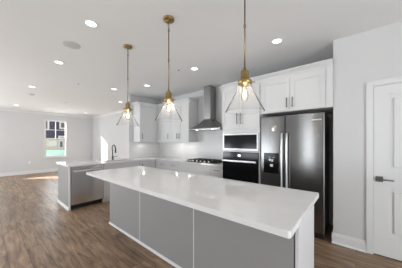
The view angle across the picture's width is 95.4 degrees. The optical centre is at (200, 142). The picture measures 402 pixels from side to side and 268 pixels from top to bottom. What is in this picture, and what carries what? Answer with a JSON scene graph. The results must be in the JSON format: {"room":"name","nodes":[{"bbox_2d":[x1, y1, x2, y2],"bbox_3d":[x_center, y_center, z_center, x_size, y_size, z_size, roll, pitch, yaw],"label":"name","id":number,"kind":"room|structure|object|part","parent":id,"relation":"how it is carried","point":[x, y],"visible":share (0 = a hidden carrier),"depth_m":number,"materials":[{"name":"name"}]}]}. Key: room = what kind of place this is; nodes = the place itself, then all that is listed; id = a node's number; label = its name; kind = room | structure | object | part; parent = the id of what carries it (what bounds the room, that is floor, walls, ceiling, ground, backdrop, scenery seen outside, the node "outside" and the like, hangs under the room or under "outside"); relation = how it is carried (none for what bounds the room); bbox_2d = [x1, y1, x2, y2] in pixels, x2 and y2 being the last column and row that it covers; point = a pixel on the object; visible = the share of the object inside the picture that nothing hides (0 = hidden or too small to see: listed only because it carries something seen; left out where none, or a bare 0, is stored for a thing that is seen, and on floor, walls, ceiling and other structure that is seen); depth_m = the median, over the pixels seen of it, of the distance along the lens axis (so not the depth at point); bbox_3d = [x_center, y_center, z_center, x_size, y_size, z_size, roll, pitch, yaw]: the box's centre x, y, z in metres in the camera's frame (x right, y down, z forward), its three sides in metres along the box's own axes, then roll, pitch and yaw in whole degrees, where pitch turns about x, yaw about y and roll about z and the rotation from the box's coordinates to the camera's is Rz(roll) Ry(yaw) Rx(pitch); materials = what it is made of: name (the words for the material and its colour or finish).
{"room":"kitchen","nodes":[
{"label":"kitchen","id":0,"kind":"room"},
{"bbox_2d":[0,110,91,172],"bbox_3d":[-8.236,-0.013,7.058,0.120,2.735,7.320,0,0,40],"label":"wall","id":1,"kind":"structure","parent":0,"point":[21,133],"depth_m":8.02,"materials":[{"name":"paint"}]},
{"bbox_2d":[0,168,57,176],"bbox_3d":[-8.182,1.288,7.005,0.030,0.135,7.290,0,0,40],"label":"baseboard","id":2,"kind":"structure","parent":1,"relation":"attached to","point":[54,169],"depth_m":7.87,"materials":[{"name":"white paint"}]},
{"bbox_2d":[0,107,92,118],"bbox_3d":[-8.151,-1.327,6.999,0.085,0.105,7.300,0,0,40],"label":"trim","id":3,"kind":"structure","parent":1,"relation":"attached to","point":[1,109],"depth_m":8.23,"materials":[{"name":"white paint"}]},
{"bbox_2d":[43,119,68,157],"bbox_3d":[-6.859,-0.171,8.644,0.170,1.768,0.964,0,0,40],"label":"window","id":4,"kind":"structure","parent":1,"relation":"in","point":[45,120],"depth_m":8.64,"materials":[{"name":"white paint"}]},
{"bbox_3d":[-6.851,0.221,8.637,0.030,0.852,0.788,0,0,40],"label":"sash","id":5,"kind":"part","parent":4,"relation":"part of","materials":[{"name":"white paint"}]},
{"bbox_3d":[-6.878,-0.591,8.660,0.030,0.852,0.788,0,0,40],"label":"sash","id":6,"kind":"part","parent":4,"relation":"part of","materials":[{"name":"white paint"}]},
{"bbox_2d":[127,94,158,157],"bbox_3d":[-1.755,-0.013,5.669,0.132,2.735,1.060,0,0,40],"label":"wall","id":7,"kind":"structure","parent":0,"point":[136,149],"depth_m":5.42,"materials":[{"name":"white paint"}]},
{"bbox_2d":[132,101,156,141],"bbox_3d":[-1.543,-0.577,5.537,0.386,1.133,0.985,0,0,40],"label":"upper cabinet","id":8,"kind":"object","parent":7,"relation":"attached to","point":[145,114],"visible":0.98,"depth_m":5.28,"materials":[{"name":"white paint"}]},
{"bbox_3d":[-1.649,-1.104,5.412,0.386,0.078,0.656,0,0,40],"label":"crown moulding","id":9,"kind":"part","parent":8,"relation":"part of","materials":[{"name":"white paint"}]},
{"bbox_3d":[-1.537,-0.519,5.317,0.020,1.012,0.535,0,0,40],"label":"door","id":10,"kind":"part","parent":8,"relation":"part of","materials":[{"name":"white paint"}]},
{"bbox_2d":[0,0,401,115],"bbox_3d":[-2.942,-1.430,2.743,13.776,0.100,7.820,0,0,40],"label":"ceiling","id":11,"kind":"structure","parent":0,"point":[206,35],"depth_m":2.52,"materials":[{"name":"paint"}]},
{"bbox_2d":[62,41,80,48],"bbox_3d":[-1.831,-1.375,2.587,0.216,0.007,0.216,0,0,40],"label":"ceiling speaker","id":12,"kind":"object","parent":11,"relation":"attached to","point":[69,44],"visible":1,"depth_m":2.57},
{"bbox_2d":[83,19,97,27],"bbox_3d":[-1.276,-1.377,2.122,0.150,0.005,0.150,0,0,40],"label":"recessed light","id":13,"kind":"object","parent":11,"relation":"in","point":[90,23],"visible":1,"depth_m":2.12,"materials":[{"name":"white plastic"}]},
{"bbox_2d":[116,44,138,126],"bbox_3d":[-1.051,-0.811,2.627,0.304,1.138,0.304,0,0,40],"label":"pendant light","id":14,"kind":"object","parent":11,"relation":"hanging from","point":[127,108],"visible":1,"depth_m":2.62,"materials":[{"name":"gold metal"}]},
{"bbox_2d":[124,101,131,111],"bbox_3d":[-1.051,-0.514,2.627,0.110,0.148,0.110,0,0,40],"label":"socket","id":15,"kind":"object","parent":14,"relation":"attached to","point":[127,108],"depth_m":2.60,"materials":[{"name":"gold metal"}]},
{"bbox_3d":[-1.051,-0.910,2.627,0.018,0.712,0.018,0,0,40],"label":"rod","id":16,"kind":"part","parent":14,"relation":"part of","materials":[{"name":"brown metal"}]},
{"bbox_2d":[155,15,181,121],"bbox_3d":[-0.360,-0.811,2.042,0.304,1.138,0.304,0,0,40],"label":"pendant light","id":17,"kind":"object","parent":11,"relation":"hanging from","point":[168,19],"visible":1,"depth_m":2.03,"materials":[{"name":"gold metal"}]},
{"bbox_3d":[-0.360,-0.354,2.042,0.304,0.225,0.304,0,0,40],"label":"lamp shade","id":18,"kind":"part","parent":17,"relation":"part of","materials":[{"name":"clear glass"}]},
{"bbox_2d":[164,89,173,103],"bbox_3d":[-0.360,-0.514,2.042,0.110,0.148,0.110,0,0,40],"label":"socket","id":19,"kind":"object","parent":17,"relation":"attached to","point":[168,99],"depth_m":2.01,"materials":[{"name":"gold metal"}]},
{"bbox_3d":[-0.360,-0.910,2.042,0.018,0.712,0.018,0,0,40],"label":"rod","id":20,"kind":"part","parent":17,"relation":"part of","materials":[{"name":"brown metal"}]},
{"bbox_2d":[225,0,264,114],"bbox_3d":[0.345,-0.811,1.444,0.304,1.138,0.304,0,0,40],"label":"pendant light","id":21,"kind":"object","parent":11,"relation":"hanging from","point":[244,81],"visible":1,"depth_m":1.44,"materials":[{"name":"gold metal"}]},
{"bbox_2d":[238,67,251,87],"bbox_3d":[0.345,-0.514,1.444,0.110,0.148,0.110,0,0,40],"label":"socket","id":22,"kind":"object","parent":21,"relation":"attached to","point":[244,81],"depth_m":1.42,"materials":[{"name":"gold metal"}]},
{"bbox_3d":[0.345,-0.910,1.444,0.018,0.712,0.018,0,0,40],"label":"rod","id":23,"kind":"part","parent":21,"relation":"part of","materials":[{"name":"brown metal"}]},
{"bbox_3d":[0.345,-0.354,1.444,0.304,0.225,0.304,0,0,40],"label":"lamp shade","id":24,"kind":"part","parent":21,"relation":"part of","materials":[{"name":"clear glass"}]},
{"bbox_2d":[271,38,282,43],"bbox_3d":[1.033,-1.377,2.487,0.150,0.005,0.150,0,0,40],"label":"recessed light","id":25,"kind":"object","parent":11,"relation":"in","point":[277,40],"visible":1,"depth_m":2.49,"materials":[{"name":"white plastic"}]},
{"bbox_2d":[0,171,401,267],"bbox_3d":[-2.942,1.405,2.743,13.776,0.100,7.820,0,0,40],"label":"floor","id":26,"kind":"structure","parent":0,"point":[36,231],"depth_m":2.50,"materials":[{"name":"brown wood"}]},
{"bbox_2d":[57,165,70,210],"bbox_3d":[-2.433,0.923,4.496,0.854,0.864,1.597,0,0,40],"label":"base cabinet","id":27,"kind":"object","parent":26,"relation":"on","point":[64,173],"visible":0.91,"depth_m":3.84,"materials":[{"name":"grey paint"}]},
{"bbox_3d":[-2.945,1.327,3.894,0.852,0.055,0.018,0,0,40],"label":"moulding","id":28,"kind":"part","parent":27,"relation":"part of","materials":[{"name":"white paint"}]},
{"bbox_3d":[-2.617,0.923,3.642,0.030,0.864,0.026,0,0,40],"label":"post","id":29,"kind":"part","parent":27,"relation":"part of","materials":[{"name":"white paint"}]},
{"bbox_2d":[71,164,102,208],"bbox_3d":[-2.595,0.926,4.049,0.665,0.858,0.610,0,0,40],"label":"dishwasher","id":30,"kind":"object","parent":26,"relation":"on","point":[86,190],"visible":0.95,"depth_m":3.83,"materials":[{"name":"silver metal"}]},
{"bbox_3d":[-2.404,0.525,3.888,0.042,0.053,0.600,0,0,40],"label":"control panel","id":31,"kind":"part","parent":30,"relation":"part of","materials":[{"name":"metal"}]},
{"bbox_3d":[-2.365,0.580,3.856,0.064,0.026,0.531,0,0,40],"label":"handle","id":32,"kind":"part","parent":30,"relation":"part of","materials":[{"name":"metal"}]},
{"bbox_2d":[102,161,139,201],"bbox_3d":[-2.119,0.923,4.640,0.666,0.864,0.896,0,0,40],"label":"base cabinet","id":33,"kind":"object","parent":26,"relation":"on","point":[106,185],"visible":0.09,"depth_m":4.21,"materials":[{"name":"white paint"}]},
{"bbox_3d":[-2.045,0.950,4.284,0.020,0.570,0.443,0,0,40],"label":"door","id":34,"kind":"part","parent":33,"relation":"part of","materials":[{"name":"white paint"}]},
{"bbox_2d":[139,160,154,167],"bbox_3d":[-1.473,0.923,5.403,0.665,0.864,1.099,0,0,40],"label":"base cabinet","id":35,"kind":"object","parent":26,"relation":"on","point":[150,163],"visible":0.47,"depth_m":5.00,"materials":[{"name":"grey paint"}]},
{"bbox_2d":[155,160,180,171],"bbox_3d":[-0.721,0.923,5.056,1.036,0.864,0.655,0,0,40],"label":"base cabinet","id":36,"kind":"object","parent":26,"relation":"on","point":[166,165],"visible":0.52,"depth_m":4.81,"materials":[{"name":"grey paint"}]},
{"bbox_2d":[56,156,222,166],"bbox_3d":[-1.219,0.472,4.156,3.226,0.034,2.673,0,0,40],"label":"countertop","id":37,"kind":"structure","parent":36,"relation":"on","point":[172,159],"depth_m":4.40,"materials":[{"name":"white stone"}]},
{"bbox_2d":[112,145,116,159],"bbox_3d":[-2.236,0.253,4.696,0.155,0.404,0.210,0,0,-12],"label":"faucet","id":38,"kind":"object","parent":37,"relation":"on","point":[112,145],"visible":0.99,"depth_m":4.74,"materials":[{"name":"silver metal"}]},
{"bbox_2d":[187,158,222,163],"bbox_3d":[0.126,0.433,4.363,0.910,0.041,0.500,0,0,40],"label":"cooktop","id":39,"kind":"object","parent":37,"relation":"in","point":[202,160],"visible":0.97,"depth_m":4.26,"materials":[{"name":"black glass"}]},
{"bbox_3d":[0.126,0.449,4.363,0.910,0.011,0.500,0,0,40],"label":"plate","id":40,"kind":"part","parent":39,"relation":"part of","materials":[{"name":"black glass"}]},
{"bbox_3d":[-1.026,0.578,4.946,0.440,0.155,0.020,0,0,40],"label":"drawer","id":41,"kind":"part","parent":36,"relation":"part of","materials":[{"name":"grey paint"}]},
{"bbox_3d":[-0.682,0.578,4.655,0.450,0.155,0.020,0,0,40],"label":"drawer","id":42,"kind":"part","parent":36,"relation":"part of","materials":[{"name":"grey paint"}]},
{"bbox_3d":[-0.682,0.950,4.655,0.450,0.570,0.020,0,0,40],"label":"door","id":43,"kind":"part","parent":36,"relation":"part of","materials":[{"name":"grey paint"}]},
{"bbox_2d":[180,163,210,175],"bbox_3d":[0.030,0.923,4.420,0.928,0.864,0.655,0,0,40],"label":"base cabinet","id":44,"kind":"object","parent":26,"relation":"on","point":[198,169],"visible":0.31,"depth_m":4.17,"materials":[{"name":"grey paint"}]},
{"bbox_3d":[-0.152,0.805,4.205,0.920,0.280,0.020,0,0,40],"label":"drawer","id":45,"kind":"part","parent":44,"relation":"part of","materials":[{"name":"grey paint"}]},
{"bbox_2d":[109,182,313,267],"bbox_3d":[-0.258,0.925,2.369,2.877,0.860,0.610,0,0,40],"label":"kitchen island","id":46,"kind":"object","parent":26,"relation":"on","point":[183,236],"visible":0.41,"depth_m":1.79,"materials":[{"name":"grey paint"}]},
{"bbox_3d":[-1.179,0.925,2.785,0.922,0.860,0.020,0,0,40],"label":"panel","id":47,"kind":"part","parent":46,"relation":"part of","materials":[{"name":"grey paint"}]},
{"bbox_3d":[-0.449,1.343,2.142,2.875,0.024,0.018,0,0,40],"label":"moulding","id":48,"kind":"part","parent":46,"relation":"part of","materials":[{"name":"white paint"}]},
{"bbox_3d":[-0.446,0.925,2.165,0.982,0.860,0.020,0,0,40],"label":"panel","id":49,"kind":"part","parent":46,"relation":"part of","materials":[{"name":"grey paint"}]},
{"bbox_2d":[86,166,318,238],"bbox_3d":[-0.355,0.475,2.239,2.929,0.040,0.950,0,0,40],"label":"island countertop","id":50,"kind":"structure","parent":46,"relation":"on","point":[280,211],"depth_m":1.58,"materials":[{"name":"white stone"}]},
{"bbox_3d":[0.285,0.925,1.545,0.919,0.860,0.020,0,0,40],"label":"panel","id":51,"kind":"part","parent":46,"relation":"part of","materials":[{"name":"grey paint"}]},
{"bbox_3d":[0.829,0.925,1.444,0.022,0.860,0.578,0,0,40],"label":"panel","id":52,"kind":"part","parent":46,"relation":"part of","materials":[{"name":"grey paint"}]},
{"bbox_2d":[210,166,222,177],"bbox_3d":[0.524,0.923,4.001,0.364,0.864,0.655,0,0,40],"label":"base cabinet","id":53,"kind":"object","parent":26,"relation":"on","point":[216,171],"visible":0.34,"depth_m":3.79,"materials":[{"name":"grey paint"}]},
{"bbox_3d":[0.341,0.805,3.788,0.353,0.280,0.020,0,0,40],"label":"drawer","id":54,"kind":"part","parent":53,"relation":"part of","materials":[{"name":"grey paint"}]},
{"bbox_2d":[219,76,267,183],"bbox_3d":[0.900,0.121,3.617,0.814,2.468,0.755,0,0,40],"label":"tall cabinet","id":55,"kind":"object","parent":26,"relation":"on","point":[240,122],"visible":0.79,"depth_m":3.30,"materials":[{"name":"white paint"}]},
{"bbox_3d":[0.564,-0.630,3.467,0.371,0.750,0.020,0,0,40],"label":"door","id":56,"kind":"part","parent":55,"relation":"part of","materials":[{"name":"white paint"}]},
{"bbox_3d":[0.900,-1.074,3.617,0.814,0.078,0.755,0,0,40],"label":"crown moulding","id":57,"kind":"part","parent":55,"relation":"part of","materials":[{"name":"white paint"}]},
{"bbox_2d":[222,152,258,183],"bbox_3d":[0.864,0.544,3.532,0.716,0.722,0.634,0,0,40],"label":"wall oven","id":58,"kind":"object","parent":55,"relation":"in","point":[239,166],"visible":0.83,"depth_m":3.30,"materials":[{"name":"black glass"}]},
{"bbox_3d":[0.677,0.338,3.310,0.676,0.034,0.054,0,0,40],"label":"handle","id":59,"kind":"part","parent":58,"relation":"part of","materials":[{"name":"metal"}]},
{"bbox_3d":[0.706,0.241,3.345,0.716,0.117,0.021,0,0,40],"label":"control panel","id":60,"kind":"part","parent":58,"relation":"part of","materials":[{"name":"black glass"}]},
{"bbox_2d":[223,132,258,150],"bbox_3d":[0.845,-0.013,3.509,0.716,0.325,0.434,0,0,40],"label":"microwave","id":61,"kind":"object","parent":55,"relation":"in","point":[231,141],"visible":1,"depth_m":3.32,"materials":[{"name":"silver metal"}]},
{"bbox_3d":[0.706,-0.013,3.352,0.660,0.243,0.011,0,0,40],"label":"door","id":62,"kind":"part","parent":61,"relation":"part of","materials":[{"name":"black glass"}]},
{"bbox_3d":[0.850,-0.630,3.225,0.371,0.750,0.020,0,0,40],"label":"door","id":63,"kind":"part","parent":55,"relation":"part of","materials":[{"name":"white paint"}]},
{"bbox_2d":[261,112,328,239],"bbox_3d":[1.543,0.468,3.021,0.896,1.775,0.776,0,0,40],"label":"refrigerator","id":64,"kind":"object","parent":26,"relation":"on","point":[294,148],"visible":0.8,"depth_m":2.72,"materials":[{"name":"grey metal"}]},
{"bbox_3d":[1.176,0.425,2.985,0.383,1.690,0.075,0,0,40],"label":"door","id":65,"kind":"part","parent":64,"relation":"part of","materials":[{"name":"metal"}]},
{"bbox_3d":[1.249,0.325,2.823,0.031,0.970,0.093,0,0,40],"label":"handle","id":66,"kind":"part","parent":64,"relation":"part of","materials":[{"name":"metal"}]},
{"bbox_3d":[1.304,0.325,2.776,0.031,0.970,0.093,0,0,40],"label":"handle","id":67,"kind":"part","parent":64,"relation":"part of","materials":[{"name":"metal"}]},
{"bbox_3d":[1.521,0.425,2.693,0.505,1.690,0.075,0,0,40],"label":"door","id":68,"kind":"part","parent":64,"relation":"part of","materials":[{"name":"metal"}]},
{"bbox_2d":[92,71,332,223],"bbox_3d":[-1.810,-0.013,6.481,10.671,2.735,0.132,0,0,40],"label":"wall","id":69,"kind":"structure","parent":0,"point":[105,131],"depth_m":5.34,"materials":[{"name":"paint"}]},
{"bbox_2d":[91,109,124,117],"bbox_3d":[-3.636,-1.327,7.902,5.626,0.105,0.085,0,0,40],"label":"trim","id":70,"kind":"structure","parent":69,"relation":"attached to","point":[120,110],"depth_m":8.39,"materials":[{"name":"white paint"}]},
{"bbox_2d":[157,103,169,141],"bbox_3d":[-1.016,-0.577,5.484,0.597,1.133,0.385,0,0,40],"label":"upper cabinet","id":71,"kind":"object","parent":69,"relation":"attached to","point":[163,126],"visible":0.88,"depth_m":5.36,"materials":[{"name":"white paint"}]},
{"bbox_3d":[-1.123,-1.104,5.358,0.597,0.078,0.056,0,0,40],"label":"crown moulding","id":72,"kind":"part","parent":71,"relation":"part of","materials":[{"name":"white paint"}]},
{"bbox_2d":[170,97,198,141],"bbox_3d":[-0.479,-0.577,5.029,0.806,1.133,0.385,0,0,40],"label":"upper cabinet","id":73,"kind":"object","parent":69,"relation":"attached to","point":[187,108],"visible":0.98,"depth_m":4.86,"materials":[{"name":"white paint"}]},
{"bbox_3d":[-0.738,-0.519,5.056,0.370,1.012,0.020,0,0,40],"label":"door","id":74,"kind":"part","parent":73,"relation":"part of","materials":[{"name":"white paint"}]},
{"bbox_3d":[-0.453,-0.519,4.814,0.370,1.012,0.020,0,0,40],"label":"door","id":75,"kind":"part","parent":73,"relation":"part of","materials":[{"name":"white paint"}]},
{"bbox_3d":[-0.479,-1.104,5.029,0.806,0.078,0.385,0,0,40],"label":"crown moulding","id":76,"kind":"part","parent":73,"relation":"part of","materials":[{"name":"white paint"}]},
{"bbox_2d":[189,85,222,130],"bbox_3d":[0.217,-0.833,4.340,0.900,1.091,0.511,0,0,40],"label":"range hood","id":77,"kind":"object","parent":69,"relation":"attached to","point":[209,123],"visible":0.97,"depth_m":4.42,"materials":[{"name":"metal"}]},
{"bbox_2d":[259,58,332,116],"bbox_3d":[1.596,-0.796,3.027,1.007,0.633,0.755,0,0,40],"label":"upper cabinet","id":78,"kind":"object","parent":69,"relation":"attached to","point":[310,91],"visible":0.99,"depth_m":2.73,"materials":[{"name":"white paint"}]},
{"bbox_3d":[1.188,-0.739,2.939,0.443,0.503,0.020,0,0,40],"label":"door","id":79,"kind":"part","parent":78,"relation":"part of","materials":[{"name":"white paint"}]},
{"bbox_3d":[1.370,-1.074,2.761,1.006,0.078,0.056,0,0,40],"label":"crown moulding","id":80,"kind":"part","parent":78,"relation":"part of","materials":[{"name":"white paint"}]},
{"bbox_3d":[1.532,-0.739,2.647,0.450,0.503,0.020,0,0,40],"label":"door","id":81,"kind":"part","parent":78,"relation":"part of","materials":[{"name":"white paint"}]},
{"bbox_2d":[333,21,401,240],"bbox_3d":[2.970,-0.013,1.560,2.985,2.735,0.120,0,0,40],"label":"wall","id":82,"kind":"structure","parent":0,"point":[373,54],"depth_m":2.33,"materials":[{"name":"paint"}]},
{"bbox_2d":[332,232,365,252],"bbox_3d":[1.904,1.288,2.365,0.349,0.135,0.030,0,0,40],"label":"baseboard","id":83,"kind":"structure","parent":82,"relation":"attached to","point":[342,240],"depth_m":2.36,"materials":[{"name":"white paint"}]},
{"bbox_2d":[366,76,401,260],"bbox_3d":[2.407,0.303,1.997,0.898,2.104,0.180,0,0,40],"label":"door","id":84,"kind":"structure","parent":82,"relation":"in","point":[383,96],"depth_m":2.16,"materials":[{"name":"white paint"}]},
{"bbox_3d":[2.146,0.436,2.139,0.152,0.067,0.060,0,0,40],"label":"handle","id":85,"kind":"part","parent":84,"relation":"part of","materials":[{"name":"black metal"}]},
{"label":"outside","id":86,"kind":"structure","parent":0,"visible":0},
{"bbox_3d":[-17.821,1.755,18.379,29.044,0.100,55.000,0,0,40],"label":"ground","id":87,"kind":"structure","parent":86,"visible":0},
{"bbox_2d":[46,121,64,149],"bbox_3d":[-12.834,-1.720,17.299,4.050,6.850,8.200,0,0,40],"label":"neighbouring house","id":88,"kind":"structure","parent":87,"relation":"on","point":[51,144],"depth_m":15.13,"materials":[{"name":"stone"}]},
{"bbox_3d":[-12.176,0.055,15.005,0.060,0.400,0.550,0,0,40],"label":"porch light panel","id":89,"kind":"part","parent":88,"relation":"part of","materials":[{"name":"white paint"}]},
{"bbox_2d":[46,150,64,155],"bbox_3d":[-10.627,1.130,13.987,0.100,1.150,3.200,0,0,40],"label":"barrier","id":90,"kind":"object","parent":87,"relation":"on","point":[48,152],"visible":0.07,"depth_m":13.60,"materials":[{"name":"white"}]}
]}

